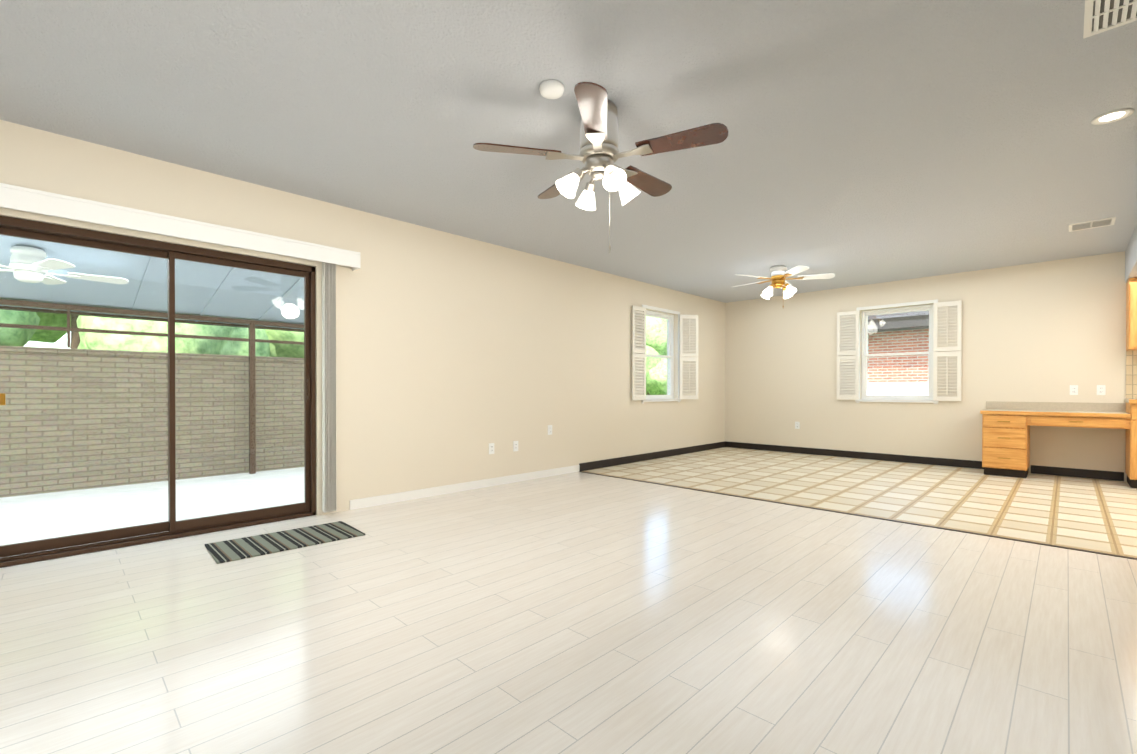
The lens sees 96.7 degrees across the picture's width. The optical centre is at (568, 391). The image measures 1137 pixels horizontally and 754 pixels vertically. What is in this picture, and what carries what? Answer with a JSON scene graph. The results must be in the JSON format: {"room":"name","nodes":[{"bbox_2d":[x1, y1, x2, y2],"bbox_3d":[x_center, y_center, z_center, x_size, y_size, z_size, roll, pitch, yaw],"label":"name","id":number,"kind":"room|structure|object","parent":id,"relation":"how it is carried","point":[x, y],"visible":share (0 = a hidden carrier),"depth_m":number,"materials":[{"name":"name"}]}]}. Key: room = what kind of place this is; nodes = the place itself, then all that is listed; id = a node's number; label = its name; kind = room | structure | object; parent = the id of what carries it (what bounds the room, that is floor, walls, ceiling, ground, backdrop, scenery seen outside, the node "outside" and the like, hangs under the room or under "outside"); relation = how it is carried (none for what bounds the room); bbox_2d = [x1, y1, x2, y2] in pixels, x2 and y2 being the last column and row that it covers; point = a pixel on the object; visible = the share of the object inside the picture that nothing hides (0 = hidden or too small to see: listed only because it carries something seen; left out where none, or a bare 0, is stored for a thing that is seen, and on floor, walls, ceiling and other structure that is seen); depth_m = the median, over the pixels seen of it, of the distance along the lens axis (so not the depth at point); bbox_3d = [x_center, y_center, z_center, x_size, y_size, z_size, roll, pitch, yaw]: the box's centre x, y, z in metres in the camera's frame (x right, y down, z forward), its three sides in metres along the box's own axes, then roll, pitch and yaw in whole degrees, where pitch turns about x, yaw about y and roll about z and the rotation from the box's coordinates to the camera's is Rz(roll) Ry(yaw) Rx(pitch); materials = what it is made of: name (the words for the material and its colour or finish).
{"room":"empty living room","nodes":[
{"label":"empty living room","id":0,"kind":"room"},
{"bbox_2d":[0,120,724,515],"bbox_3d":[-1.170,-0.356,5.141,0.200,2.720,11.500,0,0,45],"label":"wall","id":1,"kind":"structure","parent":0,"point":[456,356],"depth_m":4.92,"materials":[{"name":"beige paint"}]},
{"bbox_2d":[0,216,315,567],"bbox_3d":[-2.757,-0.003,3.513,0.130,2.026,1.844,0,0,45],"label":"door frame","id":2,"kind":"structure","parent":1,"relation":"in","point":[66,235],"depth_m":3.49,"materials":[{"name":"brown metal"}]},
{"bbox_2d":[0,183,360,270],"bbox_3d":[-2.698,-1.094,3.345,0.137,0.132,2.600,0,0,45],"label":"valance","id":3,"kind":"object","parent":1,"relation":"attached to","point":[42,202],"visible":1,"depth_m":3.30,"materials":[{"name":"white"}]},
{"bbox_2d":[322,262,336,512],"bbox_3d":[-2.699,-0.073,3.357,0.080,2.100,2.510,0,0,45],"label":"blind stack","id":4,"kind":"object","parent":3,"relation":"hanging from","point":[329,502],"visible":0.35,"depth_m":4.09,"materials":[{"name":"white plastic"}]},
{"bbox_2d":[489,443,493,453],"bbox_3d":[-0.814,0.603,5.357,0.009,0.114,0.070,0,0,45],"label":"electrical outlet","id":5,"kind":"object","parent":1,"relation":"attached to","point":[491,448],"visible":1,"depth_m":5.35,"materials":[{"name":"white plastic"}]},
{"bbox_2d":[513,441,517,451],"bbox_3d":[-0.582,0.601,5.592,0.009,0.114,0.070,0,0,45],"label":"electrical outlet","id":6,"kind":"object","parent":1,"relation":"attached to","point":[515,445],"visible":1,"depth_m":5.58,"materials":[{"name":"white plastic"}]},
{"bbox_2d":[350,441,725,509],"bbox_3d":[0.472,0.946,6.660,0.012,0.100,6.640,0,0,45],"label":"baseboard","id":7,"kind":"structure","parent":1,"relation":"attached to","point":[402,496],"depth_m":5.58,"materials":[{"name":"white wood"}]},
{"bbox_2d":[548,425,551,434],"bbox_3d":[-0.217,0.450,5.961,0.009,0.114,0.070,0,0,45],"label":"electrical outlet","id":8,"kind":"object","parent":1,"relation":"attached to","point":[549,429],"visible":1,"depth_m":5.96,"materials":[{"name":"white plastic"}]},
{"bbox_2d":[632,304,697,403],"bbox_3d":[1.400,-0.543,7.553,0.388,1.420,1.452,0,0,45],"label":"window","id":9,"kind":"structure","parent":1,"relation":"in","point":[687,356],"depth_m":7.89,"materials":[{"name":"white wood"}]},
{"bbox_2d":[0,472,1136,753],"bbox_3d":[-0.754,1.068,2.068,4.720,0.100,7.300,0,0,45],"label":"floor","id":10,"kind":"structure","parent":0,"point":[578,612],"depth_m":2.09,"materials":[{"name":"white wood"}]},
{"bbox_2d":[205,521,364,563],"bbox_3d":[-1.912,1.006,3.442,0.517,0.011,0.890,0,0,45],"label":"doormat","id":11,"kind":"object","parent":10,"relation":"on","point":[245,547],"visible":1,"depth_m":3.38,"materials":[{"name":"grey fabric"}]},
{"bbox_2d":[579,471,1136,559],"bbox_3d":[1.810,1.004,4.665,4.720,0.004,0.036,0,0,45],"label":"transition strip","id":12,"kind":"object","parent":10,"relation":"on","point":[890,520],"depth_m":3.89,"materials":[{"name":"brown"}]},
{"bbox_2d":[0,0,1136,302],"bbox_3d":[0.610,-1.633,3.379,4.800,0.150,11.100,0,0,45],"label":"ceiling","id":13,"kind":"structure","parent":0,"point":[864,142],"depth_m":2.83,"materials":[{"name":"grey paint"}]},
{"bbox_2d":[539,80,563,98],"bbox_3d":[-0.085,-1.536,2.576,0.128,0.036,0.128,0,0,45],"label":"smoke detector","id":14,"kind":"object","parent":13,"relation":"attached to","point":[551,89],"visible":0.98,"depth_m":2.55,"materials":[{"name":"white plastic"}]},
{"bbox_2d":[473,82,728,252],"bbox_3d":[0.200,-1.155,2.804,1.300,0.799,1.254,0,0,45],"label":"fan","id":15,"kind":"object","parent":13,"relation":"hanging from","point":[599,155],"visible":1,"depth_m":2.66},
{"bbox_2d":[733,265,834,306],"bbox_3d":[2.627,-1.310,6.402,1.218,0.524,1.236,0,0,45],"label":"fan","id":16,"kind":"object","parent":13,"relation":"hanging from","point":[778,279],"visible":1,"depth_m":6.28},
{"bbox_2d":[1069,217,1115,231],"bbox_3d":[4.879,-1.558,4.715,0.300,0.011,0.280,0,0,45],"label":"ceiling vent","id":17,"kind":"object","parent":13,"relation":"in","point":[1092,224],"visible":1,"depth_m":4.70,"materials":[{"name":"white metal"}]},
{"bbox_2d":[1083,0,1136,38],"bbox_3d":[2.238,-1.545,2.011,0.260,0.011,0.300,0,0,45],"label":"ceiling vent","id":18,"kind":"object","parent":13,"relation":"in","point":[1100,16],"visible":1,"depth_m":2.07,"materials":[{"name":"white metal"}]},
{"bbox_2d":[1091,108,1133,124],"bbox_3d":[3.067,-1.551,2.851,0.168,0.008,0.168,0,0,45],"label":"recessed light","id":19,"kind":"object","parent":13,"relation":"in","point":[1112,116],"visible":1,"depth_m":2.85,"materials":[{"name":"white glass"}]},
{"bbox_2d":[583,447,1136,557],"bbox_3d":[3.672,1.052,5.498,6.200,0.100,3.800,0,0,45],"label":"floor","id":20,"kind":"structure","parent":0,"point":[1095,515],"depth_m":5.09,"materials":[{"name":"beige tile"}]},
{"bbox_2d":[982,414,1031,477],"bbox_3d":[5.308,0.631,6.128,0.400,0.735,0.593,0,0,45],"label":"base cabinet","id":21,"kind":"object","parent":20,"relation":"on","point":[1006,438],"depth_m":5.92,"materials":[{"name":"laminate"}]},
{"bbox_2d":[980,410,1127,417],"bbox_3d":[5.579,0.245,5.850,1.205,0.040,0.606,0,0,45],"label":"countertop","id":22,"kind":"structure","parent":21,"relation":"on","point":[1055,413],"depth_m":5.62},
{"bbox_2d":[1124,402,1136,487],"bbox_3d":[6.329,0.561,5.118,0.893,0.885,0.597,0,0,45],"label":"base cabinet","id":23,"kind":"object","parent":20,"relation":"on","point":[1130,408],"depth_m":5.23,"materials":[{"name":"laminate"}]},
{"bbox_2d":[1124,398,1136,401],"bbox_3d":[6.479,0.099,4.958,1.352,0.040,0.611,0,0,45],"label":"countertop","id":24,"kind":"structure","parent":23,"relation":"on","point":[1127,399],"depth_m":5.25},
{"bbox_2d":[725,251,1126,480],"bbox_3d":[5.148,-0.365,6.844,6.400,2.720,0.200,0,0,45],"label":"wall","id":25,"kind":"structure","parent":0,"point":[1050,331],"depth_m":6.64,"materials":[{"name":"beige paint"}]},
{"bbox_2d":[795,422,799,428],"bbox_3d":[3.686,0.539,8.144,0.070,0.114,0.009,0,0,45],"label":"electrical outlet","id":26,"kind":"object","parent":25,"relation":"attached to","point":[797,425],"visible":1,"depth_m":8.14,"materials":[{"name":"white plastic"}]},
{"bbox_2d":[726,441,983,468],"bbox_3d":[4.094,0.941,7.745,3.585,0.100,0.009,0,0,45],"label":"baseboard","id":27,"kind":"structure","parent":25,"relation":"attached to","point":[815,451],"depth_m":7.46,"materials":[{"name":"black"}]},
{"bbox_2d":[837,299,961,403],"bbox_3d":[4.686,-0.541,7.230,1.508,1.420,0.219,0,0,45],"label":"window","id":28,"kind":"structure","parent":25,"relation":"in","point":[944,372],"depth_m":7.12,"materials":[{"name":"white wood"}]},
{"bbox_2d":[985,402,1123,409],"bbox_3d":[5.785,0.174,6.058,1.205,0.100,0.020,0,0,45],"label":"backsplash","id":29,"kind":"structure","parent":25,"relation":"attached to","point":[989,405],"depth_m":6.04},
{"bbox_2d":[1070,385,1077,394],"bbox_3d":[5.928,-0.020,5.928,0.070,0.114,0.009,0,0,45],"label":"electrical outlet","id":30,"kind":"object","parent":25,"relation":"attached to","point":[1073,389],"visible":1,"depth_m":5.93,"materials":[{"name":"white plastic"}]},
{"bbox_2d":[1031,465,1123,480],"bbox_3d":[5.940,0.950,5.923,0.770,0.100,0.009,0,0,45],"label":"baseboard","id":31,"kind":"structure","parent":25,"relation":"attached to","point":[1086,473],"depth_m":5.90,"materials":[{"name":"black"}]},
{"bbox_2d":[1097,385,1105,394],"bbox_3d":[6.085,-0.019,5.774,0.070,0.114,0.009,0,0,45],"label":"electrical outlet","id":32,"kind":"object","parent":25,"relation":"attached to","point":[1101,389],"visible":1,"depth_m":5.77,"materials":[{"name":"white plastic"}]},
{"bbox_2d":[1126,278,1136,353],"bbox_3d":[6.417,-0.835,5.200,0.893,0.756,0.347,0,0,45],"label":"upper cabinet","id":33,"kind":"object","parent":25,"relation":"attached to","point":[1131,285],"depth_m":5.38,"materials":[{"name":"laminate"}]},
{"bbox_2d":[1125,224,1136,282],"bbox_3d":[5.415,-1.460,3.836,1.400,0.500,3.700,0,0,45],"label":"ceiling soffit","id":34,"kind":"structure","parent":0,"point":[1131,260],"depth_m":5.13,"materials":[{"name":"white paint"}]},
{"label":"outside","id":35,"kind":"structure","parent":0,"visible":0},
{"bbox_3d":[-3.241,1.234,2.908,80.000,0.160,80.000,0,0,45],"label":"ground","id":36,"kind":"structure","parent":35,"visible":0},
{"bbox_2d":[0,309,39,346],"bbox_3d":[-7.950,-1.427,6.201,3.037,5.132,2.519,0,0,45],"label":"tree","id":37,"kind":"object","parent":36,"relation":"on","point":[11,341],"depth_m":6.80,"materials":[{"name":"green plant"}]},
{"bbox_2d":[29,312,80,348],"bbox_3d":[-9.829,-2.581,9.983,4.692,7.403,4.844,0,0,45],"label":"tree","id":38,"kind":"object","parent":36,"relation":"on","point":[44,336],"depth_m":10.03,"materials":[{"name":"green plant"}]},
{"bbox_2d":[0,467,303,557],"bbox_3d":[-3.415,1.083,5.187,3.050,0.120,13.000,0,0,45],"label":"patio slab","id":39,"kind":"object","parent":36,"relation":"on","point":[104,521],"depth_m":4.64,"materials":[{"name":"concrete"}]},
{"bbox_2d":[0,235,303,473],"bbox_3d":[-4.236,-0.212,4.313,3.000,2.479,10.612,0,0,45],"label":"roof","id":40,"kind":"structure","parent":39,"relation":"on","point":[110,311],"depth_m":5.15,"materials":[{"name":"blue"}]},
{"bbox_2d":[0,246,128,284],"bbox_3d":[-4.239,-1.001,4.029,1.147,0.259,1.109,0,0,45],"label":"ceiling fan","id":41,"kind":"object","parent":40,"relation":"hanging from","point":[20,257],"depth_m":3.94,"materials":[{"name":"white plastic"}]},
{"bbox_2d":[0,346,303,496],"bbox_3d":[-4.394,0.344,6.149,0.260,1.590,13.000,0,0,45],"label":"wall","id":42,"kind":"structure","parent":36,"relation":"on","point":[63,480],"depth_m":5.59,"materials":[{"name":"beige brick"}]},
{"bbox_2d":[0,515,316,568],"bbox_3d":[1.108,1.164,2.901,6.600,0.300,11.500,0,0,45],"label":"door track","id":43,"kind":"object","parent":36,"relation":"on","point":[150,543],"visible":0.07,"depth_m":3.37,"materials":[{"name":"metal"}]},
{"bbox_2d":[76,315,270,356],"bbox_3d":[-5.856,-0.951,7.874,2.596,4.162,2.686,0,0,45],"label":"tree","id":44,"kind":"object","parent":36,"relation":"on","point":[199,329],"depth_m":6.71,"materials":[{"name":"green plant"}]},
{"bbox_2d":[265,329,303,357],"bbox_3d":[-5.308,-1.529,9.735,3.185,5.300,3.608,0,0,45],"label":"tree","id":45,"kind":"object","parent":36,"relation":"on","point":[290,352],"depth_m":8.55,"materials":[{"name":"green plant"}]},
{"bbox_2d":[646,316,666,394],"bbox_3d":[3.913,-1.619,25.369,3.574,5.330,4.136,0,0,45],"label":"tree","id":46,"kind":"object","parent":36,"relation":"on","point":[658,366],"depth_m":23.98,"materials":[{"name":"green plant"}]},
{"bbox_2d":[867,382,927,395],"bbox_3d":[8.411,0.465,9.016,12.000,1.320,0.070,0,0,45],"label":"fence","id":47,"kind":"object","parent":36,"relation":"on","point":[900,386],"depth_m":10.51,"materials":[{"name":"white"}]},
{"bbox_2d":[867,310,928,395],"bbox_3d":[13.983,-1.422,13.584,15.700,5.050,9.788,0,0,45],"label":"neighbor house","id":48,"kind":"structure","parent":36,"relation":"on","point":[899,345],"depth_m":12.93,"materials":[{"name":"red brick"}]}
]}

